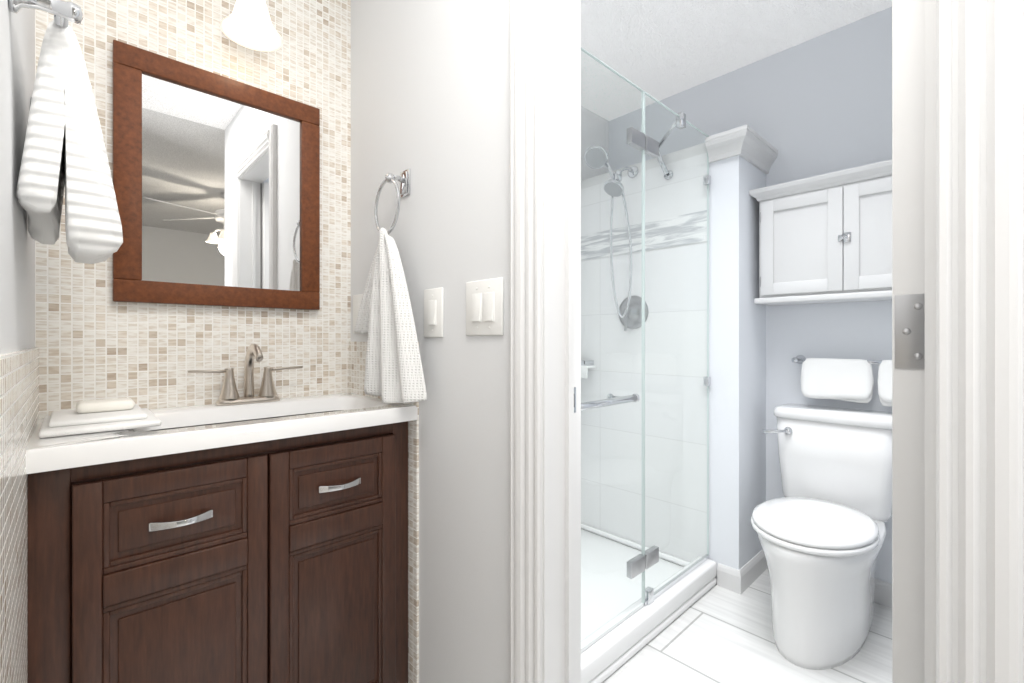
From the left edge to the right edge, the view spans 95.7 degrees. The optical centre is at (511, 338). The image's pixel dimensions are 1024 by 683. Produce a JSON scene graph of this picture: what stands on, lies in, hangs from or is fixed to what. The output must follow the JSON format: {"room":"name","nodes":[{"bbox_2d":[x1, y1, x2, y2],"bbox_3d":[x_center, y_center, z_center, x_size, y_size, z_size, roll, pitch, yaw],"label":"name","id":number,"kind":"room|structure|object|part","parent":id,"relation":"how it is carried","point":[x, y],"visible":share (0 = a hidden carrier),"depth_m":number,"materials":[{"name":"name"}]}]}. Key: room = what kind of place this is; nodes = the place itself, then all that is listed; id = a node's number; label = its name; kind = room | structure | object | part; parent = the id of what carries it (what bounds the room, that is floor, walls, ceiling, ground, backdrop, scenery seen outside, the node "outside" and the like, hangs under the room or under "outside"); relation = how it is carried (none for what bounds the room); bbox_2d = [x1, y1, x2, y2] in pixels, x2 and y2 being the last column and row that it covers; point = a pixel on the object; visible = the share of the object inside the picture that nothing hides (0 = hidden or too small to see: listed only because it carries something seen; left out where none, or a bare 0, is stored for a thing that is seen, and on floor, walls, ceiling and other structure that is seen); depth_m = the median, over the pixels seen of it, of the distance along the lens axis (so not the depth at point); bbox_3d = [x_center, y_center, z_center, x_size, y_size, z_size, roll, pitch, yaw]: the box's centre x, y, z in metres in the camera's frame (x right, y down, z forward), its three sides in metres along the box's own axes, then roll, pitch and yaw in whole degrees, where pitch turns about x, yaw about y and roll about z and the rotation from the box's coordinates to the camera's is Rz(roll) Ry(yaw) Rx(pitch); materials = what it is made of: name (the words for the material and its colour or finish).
{"room":"bathroom","nodes":[
{"label":"bathroom","id":0,"kind":"room"},
{"bbox_2d":[0,0,34,354],"bbox_3d":[-0.734,-0.130,0.593,0.120,2.440,1.300,0,0,-43],"label":"wall","id":1,"kind":"structure","parent":0,"point":[17,241],"depth_m":0.72,"materials":[{"name":"white paint"}]},
{"bbox_2d":[0,347,38,682],"bbox_3d":[-0.688,0.555,0.637,0.007,1.070,1.300,0,0,-43],"label":"tile","id":2,"kind":"structure","parent":1,"relation":"attached to","point":[19,394],"depth_m":0.65,"materials":[{"name":"tile"}]},
{"bbox_2d":[9,0,122,263],"bbox_3d":[-0.814,-0.323,0.857,0.127,0.376,0.517,0,0,-43],"label":"hanging towel","id":3,"kind":"object","parent":1,"relation":"attached to","point":[64,145],"visible":1,"depth_m":0.71,"materials":[{"name":"white fabric"}]},
{"bbox_2d":[35,0,350,418],"bbox_3d":[-0.967,-0.130,1.405,0.900,2.440,0.200,0,0,-43],"label":"wall","id":4,"kind":"structure","parent":0,"point":[94,340],"depth_m":1.33,"materials":[{"name":"beige tile"}]},
{"bbox_2d":[113,40,319,309],"bbox_3d":[-0.836,-0.430,1.371,0.522,0.669,0.026,0,0,-43],"label":"mirror","id":5,"kind":"object","parent":4,"relation":"attached to","point":[216,181],"visible":0.96,"depth_m":1.34,"materials":[{"name":"brown wood"}]},
{"bbox_2d":[140,71,301,292],"bbox_3d":[-0.837,-0.430,1.371,0.410,0.557,0.004,0,0,-44],"label":"mirror glass","id":6,"kind":"object","parent":5,"relation":"attached to","point":[221,170],"depth_m":1.35,"materials":[{"name":"white"}]},
{"bbox_2d":[220,0,282,51],"bbox_3d":[-0.781,-1.030,1.302,0.238,0.339,0.201,0,0,-43],"label":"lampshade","id":7,"kind":"object","parent":4,"relation":"attached to","point":[247,23],"visible":1,"depth_m":1.32,"materials":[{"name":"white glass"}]},
{"bbox_3d":[-0.736,-0.916,1.314,0.048,0.068,0.048,0,0,-44],"label":"bulb","id":8,"kind":"part","parent":7,"relation":"part of","materials":[{"name":"white glass"}]},
{"bbox_2d":[351,0,509,682],"bbox_3d":[-0.286,-0.130,1.425,0.115,2.440,1.110,0,0,-43],"label":"wall","id":9,"kind":"structure","parent":0,"point":[430,94],"depth_m":1.21,"materials":[{"name":"white paint"}]},
{"bbox_2d":[353,294,362,332],"bbox_3d":[-0.523,-0.085,1.585,0.008,0.133,0.089,0,0,-43],"label":"electrical outlet plate","id":10,"kind":"object","parent":9,"relation":"attached to","point":[357,299],"visible":0.5,"depth_m":1.60,"materials":[{"name":"white plastic"}]},
{"bbox_2d":[355,303,360,323],"bbox_3d":[-0.525,-0.085,1.583,0.002,0.068,0.034,0,0,-44],"label":"outlet","id":11,"kind":"object","parent":10,"relation":"attached to","point":[357,305],"depth_m":1.59,"materials":[{"name":"white plastic"}]},
{"bbox_2d":[349,342,418,682],"bbox_3d":[-0.421,0.550,1.479,0.007,1.080,0.445,0,0,-43],"label":"tile","id":12,"kind":"structure","parent":9,"relation":"attached to","point":[357,357],"depth_m":1.33,"materials":[{"name":"tile"}]},
{"bbox_2d":[354,168,426,403],"bbox_3d":[-0.370,-0.158,1.369,0.083,0.677,0.432,0,0,-43],"label":"towel ring","id":13,"kind":"object","parent":9,"relation":"attached to","point":[393,365],"visible":1,"depth_m":1.30,"materials":[{"name":"white fabric"}]},
{"bbox_2d":[363,227,426,403],"bbox_3d":[-0.334,-0.068,1.302,0.047,0.500,0.294,0,0,-44],"label":"towel","id":14,"kind":"object","parent":13,"relation":"hanging from","point":[393,367],"depth_m":1.30,"materials":[{"name":"white fabric"}]},
{"bbox_3d":[-0.335,-0.466,1.349,0.041,0.018,0.018,0,0,-44],"label":"post","id":15,"kind":"part","parent":13,"relation":"part of","materials":[{"name":"silver metal"}]},
{"bbox_2d":[424,287,442,336],"bbox_3d":[-0.216,-0.070,1.258,0.013,0.133,0.089,0,0,-43],"label":"light switch","id":16,"kind":"object","parent":9,"relation":"attached to","point":[433,312],"visible":1,"depth_m":1.25,"materials":[{"name":"white plastic"}]},
{"bbox_3d":[-0.216,-0.070,1.258,0.002,0.069,0.037,0,0,-44],"label":"frame","id":17,"kind":"part","parent":16,"relation":"part of","materials":[{"name":"white plastic"}]},
{"bbox_2d":[466,277,502,335],"bbox_3d":[-0.069,-0.074,1.103,0.013,0.133,0.135,0,0,-43],"label":"double light switch","id":18,"kind":"object","parent":9,"relation":"attached to","point":[484,307],"visible":1,"depth_m":1.10,"materials":[{"name":"white plastic"}]},
{"bbox_3d":[-0.085,-0.074,1.120,0.002,0.069,0.037,0,0,-44],"label":"frame","id":19,"kind":"part","parent":18,"relation":"part of","materials":[{"name":"white plastic"}]},
{"bbox_3d":[-0.054,-0.074,1.086,0.002,0.069,0.037,0,0,-44],"label":"frame","id":20,"kind":"part","parent":18,"relation":"part of","materials":[{"name":"white plastic"}]},
{"bbox_2d":[510,0,542,682],"bbox_3d":[0.028,0.031,0.994,0.023,2.118,0.083,0,0,-43],"label":"door frame","id":21,"kind":"structure","parent":9,"relation":"attached to","point":[526,341],"depth_m":0.98,"materials":[{"name":"white wood"}]},
{"bbox_2d":[580,0,580,682],"bbox_3d":[0.135,0.045,1.077,0.017,2.090,0.057,0,0,-43],"label":"door frame","id":22,"kind":"structure","parent":9,"relation":"attached to","point":[580,341],"depth_m":1.06,"materials":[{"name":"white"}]},
{"bbox_2d":[543,0,935,682],"bbox_3d":[0.317,0.065,0.790,0.117,2.050,0.640,0,0,-43],"label":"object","id":23,"kind":"structure","parent":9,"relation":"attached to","point":[553,340],"depth_m":0.99,"materials":[{"name":"white wood"}]},
{"bbox_2d":[574,387,575,412],"bbox_3d":[0.133,0.137,1.026,0.028,0.057,0.003,0,0,-43],"label":"strike plate","id":24,"kind":"object","parent":23,"relation":"attached to","point":[574,399],"visible":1,"depth_m":1.03,"materials":[{"name":"silver metal"}]},
{"bbox_2d":[565,0,930,682],"bbox_3d":[0.328,0.075,0.801,0.017,2.030,0.600,0,0,-43],"label":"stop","id":25,"kind":"object","parent":23,"relation":"attached to","point":[569,341],"visible":0.75,"depth_m":1.01,"materials":[{"name":"white wood"}]},
{"bbox_2d":[892,0,924,682],"bbox_3d":[0.763,0.070,0.840,0.597,2.016,0.042,0,0,-43],"label":"door","id":26,"kind":"structure","parent":23,"relation":"attached to","point":[908,385],"depth_m":0.64,"materials":[{"name":"white wood"}]},
{"bbox_3d":[0.548,-0.010,0.635,0.002,0.102,0.037,0,0,-43],"label":"door hinge leaf","id":27,"kind":"part","parent":26,"relation":"part of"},
{"bbox_2d":[902,303,922,359],"bbox_3d":[0.553,-0.010,0.626,0.010,0.102,0.040,0,0,-43],"label":"screws","id":28,"kind":"object","parent":23,"relation":"attached to","point":[907,331],"visible":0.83,"depth_m":0.63,"materials":[{"name":"grey metal"}]},
{"bbox_2d":[581,106,608,180],"bbox_3d":[0.067,-0.130,2.447,1.805,2.440,0.112,0,0,-43],"label":"wall","id":29,"kind":"structure","parent":0,"point":[595,130],"depth_m":2.76,"materials":[{"name":"paint"}]},
{"bbox_2d":[581,0,891,120],"bbox_3d":[-0.550,-1.400,0.560,5.300,0.100,2.200,0,0,-43],"label":"ceiling","id":30,"kind":"structure","parent":0,"point":[658,50],"depth_m":2.08,"materials":[{"name":"white paint"}]},
{"bbox_2d":[709,155,765,583],"bbox_3d":[0.788,0.125,2.436,0.335,1.930,0.898,0,0,-43],"label":"wall","id":31,"kind":"structure","parent":0,"point":[737,405],"depth_m":2.05,"materials":[{"name":"white paint"}]},
{"bbox_2d":[581,360,595,377],"bbox_3d":[0.379,0.137,2.541,0.105,0.146,0.155,0,0,-43],"label":"soap shelf","id":32,"kind":"object","parent":31,"relation":"attached to","point":[588,365],"depth_m":2.47,"materials":[{"name":"white ceramic"}]},
{"bbox_2d":[581,153,706,561],"bbox_3d":[0.619,0.110,2.368,0.004,1.900,0.762,0,0,-43],"label":"tile","id":33,"kind":"structure","parent":31,"relation":"attached to","point":[592,415],"depth_m":2.29,"materials":[{"name":"white tile"}]},
{"bbox_2d":[584,145,637,317],"bbox_3d":[0.498,-0.517,2.300,0.268,0.826,0.184,0,0,-43],"label":"handheld shower","id":34,"kind":"object","parent":33,"relation":"attached to","point":[599,156],"depth_m":2.27,"materials":[{"name":"silver metal"}]},
{"bbox_2d":[619,295,647,330],"bbox_3d":[0.594,-0.130,2.342,0.066,0.182,0.172,0,0,-43],"label":"mounting plate","id":35,"kind":"object","parent":33,"relation":"attached to","point":[633,317],"depth_m":2.33,"materials":[{"name":"grey metal"}]},
{"bbox_2d":[581,210,706,259],"bbox_3d":[0.616,-0.510,2.366,0.003,0.140,0.762,0,0,-43],"label":"accent tile","id":36,"kind":"object","parent":33,"relation":"attached to","point":[600,245],"depth_m":2.29,"materials":[{"name":"grey tile"}]},
{"bbox_2d":[581,125,777,188],"bbox_3d":[0.787,-0.864,2.399,0.387,0.048,0.950,0,0,-43],"label":"trim","id":37,"kind":"structure","parent":31,"relation":"on","point":[648,165],"depth_m":2.20,"materials":[{"name":"white tile"}]},
{"bbox_2d":[705,129,776,173],"bbox_3d":[1.054,-0.833,2.119,0.385,0.085,0.174,0,0,-43],"label":"crown molding","id":38,"kind":"structure","parent":31,"relation":"attached to","point":[751,148],"depth_m":2.03,"materials":[{"name":"white wood"}]},
{"bbox_2d":[717,549,767,593],"bbox_3d":[1.062,1.042,2.128,0.334,0.095,0.100,0,0,-43],"label":"baseboard","id":39,"kind":"structure","parent":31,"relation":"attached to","point":[746,575],"depth_m":2.03,"materials":[{"name":"white wood"}]},
{"bbox_2d":[602,568,891,682],"bbox_3d":[0.723,1.140,-0.782,5.300,0.100,5.900,0,0,-43],"label":"floor","id":40,"kind":"structure","parent":0,"point":[716,634],"depth_m":1.62,"materials":[{"name":"tile"}]},
{"bbox_2d":[26,344,417,682],"bbox_3d":[-0.698,0.552,1.209,0.774,1.076,0.450,0,0,-43],"label":"vanity cabinet","id":41,"kind":"object","parent":40,"relation":"on","point":[230,535],"visible":1,"depth_m":1.02,"materials":[{"name":"brown wood"}]},
{"bbox_3d":[-0.689,0.625,0.964,0.327,0.714,0.011,0,0,-44],"label":"vanity door","id":42,"kind":"part","parent":41,"relation":"part of","materials":[{"name":"brown wood"}]},
{"bbox_3d":[-0.681,0.625,0.955,0.327,0.714,0.012,0,0,-44],"label":"vanity door frame","id":43,"kind":"part","parent":41,"relation":"part of","materials":[{"name":"brown wood"}]},
{"bbox_3d":[-0.670,0.371,0.944,0.104,0.018,0.026,0,0,-44],"label":"vanity door handle","id":44,"kind":"part","parent":41,"relation":"part of","materials":[{"name":"silver metal"}]},
{"bbox_2d":[26,392,417,474],"bbox_3d":[-0.700,0.237,1.211,0.774,0.094,0.444,0,0,-44],"label":"vanity sink","id":45,"kind":"object","parent":41,"relation":"in","point":[224,437],"depth_m":1.05,"materials":[{"name":"white stone"}]},
{"bbox_2d":[187,344,302,405],"bbox_3d":[-0.750,0.102,1.344,0.302,0.176,0.144,0,0,-44],"label":"faucet","id":46,"kind":"object","parent":41,"relation":"on","point":[229,395],"depth_m":1.36,"materials":[{"name":"silver metal"}]},
{"bbox_3d":[-0.449,0.625,1.191,0.324,0.714,0.011,0,0,-44],"label":"vanity door","id":47,"kind":"part","parent":41,"relation":"part of","materials":[{"name":"brown wood"}]},
{"bbox_3d":[-0.442,0.625,1.183,0.324,0.714,0.012,0,0,-44],"label":"vanity door frame","id":48,"kind":"part","parent":41,"relation":"part of","materials":[{"name":"brown wood"}]},
{"bbox_3d":[-0.430,0.371,1.171,0.104,0.018,0.026,0,0,-44],"label":"vanity door handle","id":49,"kind":"part","parent":41,"relation":"part of","materials":[{"name":"silver metal"}]},
{"bbox_2d":[581,523,716,682],"bbox_3d":[0.184,1.038,1.921,1.238,0.105,0.808,0,0,-43],"label":"shower pan","id":50,"kind":"object","parent":40,"relation":"on","point":[606,656],"visible":0.17,"depth_m":1.86,"materials":[{"name":"white plastic"}]},
{"bbox_2d":[581,47,710,652],"bbox_3d":[0.382,0.030,1.731,1.216,1.908,0.314,0,0,-43],"label":"glass","id":51,"kind":"object","parent":50,"relation":"on","point":[637,565],"visible":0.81,"depth_m":1.71,"materials":[{"name":"clear glass"}]},
{"bbox_3d":[0.232,0.200,1.427,0.468,0.028,0.080,0,0,-44],"label":"shower glass door handle","id":52,"kind":"part","parent":51,"relation":"part of","materials":[{"name":"silver metal"}]},
{"bbox_3d":[0.241,0.031,1.477,0.661,1.882,0.008,0,0,-44],"label":"shower glass door","id":53,"kind":"part","parent":51,"relation":"part of","materials":[{"name":"clear glass"}]},
{"bbox_2d":[751,403,891,669],"bbox_3d":[1.163,0.694,1.767,0.720,0.792,0.454,0,0,-43],"label":"toilet","id":54,"kind":"object","parent":40,"relation":"on","point":[819,527],"visible":0.98,"depth_m":1.64,"materials":[{"name":"white ceramic"}]},
{"bbox_3d":[1.121,0.395,1.976,0.052,0.023,0.092,0,0,-44],"label":"lever","id":55,"kind":"part","parent":54,"relation":"part of","materials":[{"name":"silver metal"}]},
{"bbox_3d":[1.169,0.390,1.964,0.012,0.031,0.032,0,0,-44],"label":"lever","id":56,"kind":"part","parent":54,"relation":"part of","materials":[{"name":"silver metal"}]},
{"bbox_3d":[1.086,0.680,1.679,0.485,0.021,0.380,0,0,-44],"label":"seat","id":57,"kind":"part","parent":54,"relation":"part of","materials":[{"name":"white ceramic"}]},
{"bbox_3d":[1.089,0.656,1.681,0.487,0.026,0.376,0,0,-44],"label":"lid","id":58,"kind":"part","parent":54,"relation":"part of","materials":[{"name":"white ceramic"}]},
{"bbox_3d":[1.351,0.516,1.930,0.206,0.357,0.412,0,0,-44],"label":"tank","id":59,"kind":"part","parent":54,"relation":"part of","materials":[{"name":"white ceramic"}]},
{"bbox_2d":[609,7,891,583],"bbox_3d":[1.365,-0.130,2.231,0.220,2.440,1.988,0,0,-43],"label":"wall","id":60,"kind":"structure","parent":0,"point":[819,105],"depth_m":2.10,"materials":[{"name":"white paint"}]},
{"bbox_2d":[749,159,891,305],"bbox_3d":[1.376,-0.409,1.897,0.221,0.507,0.696,0,0,-43],"label":"upper cabinet","id":61,"kind":"object","parent":60,"relation":"attached to","point":[830,244],"visible":0.77,"depth_m":1.88,"materials":[{"name":"white wood"}]},
{"bbox_3d":[1.211,-0.398,1.950,0.018,0.411,0.300,0,0,-44],"label":"door","id":62,"kind":"part","parent":61,"relation":"part of","materials":[{"name":"white wood"}]},
{"bbox_3d":[1.377,-0.639,1.898,0.217,0.048,0.696,0,0,-44],"label":"crown","id":63,"kind":"part","parent":61,"relation":"part of","materials":[{"name":"white wood"}]},
{"bbox_3d":[1.420,-0.398,1.730,0.018,0.411,0.300,0,0,-44],"label":"door","id":64,"kind":"part","parent":61,"relation":"part of","materials":[{"name":"white wood"}]},
{"bbox_2d":[792,355,891,405],"bbox_3d":[1.435,0.172,1.921,0.103,0.196,0.494,0,0,-43],"label":"bar","id":65,"kind":"object","parent":60,"relation":"attached to","point":[851,380],"visible":0.73,"depth_m":1.92,"materials":[{"name":"white fabric"}]},
{"bbox_3d":[1.284,0.095,2.087,0.095,0.043,0.044,0,0,-44],"label":"post","id":66,"kind":"part","parent":65,"relation":"part of","materials":[{"name":"silver metal"}]},
{"bbox_2d":[800,357,873,403],"bbox_3d":[1.368,0.177,1.960,0.065,0.194,0.260,0,0,-44],"label":"towel","id":67,"kind":"object","parent":65,"relation":"hanging from","point":[852,380],"depth_m":1.94,"materials":[{"name":"white fabric"}]},
{"bbox_2d":[874,579,891,607],"bbox_3d":[1.500,1.042,1.920,0.013,0.095,0.830,0,0,-43],"label":"baseboard","id":68,"kind":"structure","parent":60,"relation":"attached to","point":[883,593],"depth_m":1.89,"materials":[{"name":"white wood"}]},
{"bbox_3d":[0.657,-0.130,0.431,0.115,2.440,0.350,0,0,-44],"label":"wall","id":69,"kind":"structure","parent":0,"visible":0},
{"bbox_2d":[936,0,1023,682],"bbox_3d":[0.505,0.031,0.491,0.023,2.118,0.083,0,0,-43],"label":"door frame","id":70,"kind":"structure","parent":69,"relation":"attached to","point":[979,341],"depth_m":0.49,"materials":[{"name":"white wood"}]}
]}

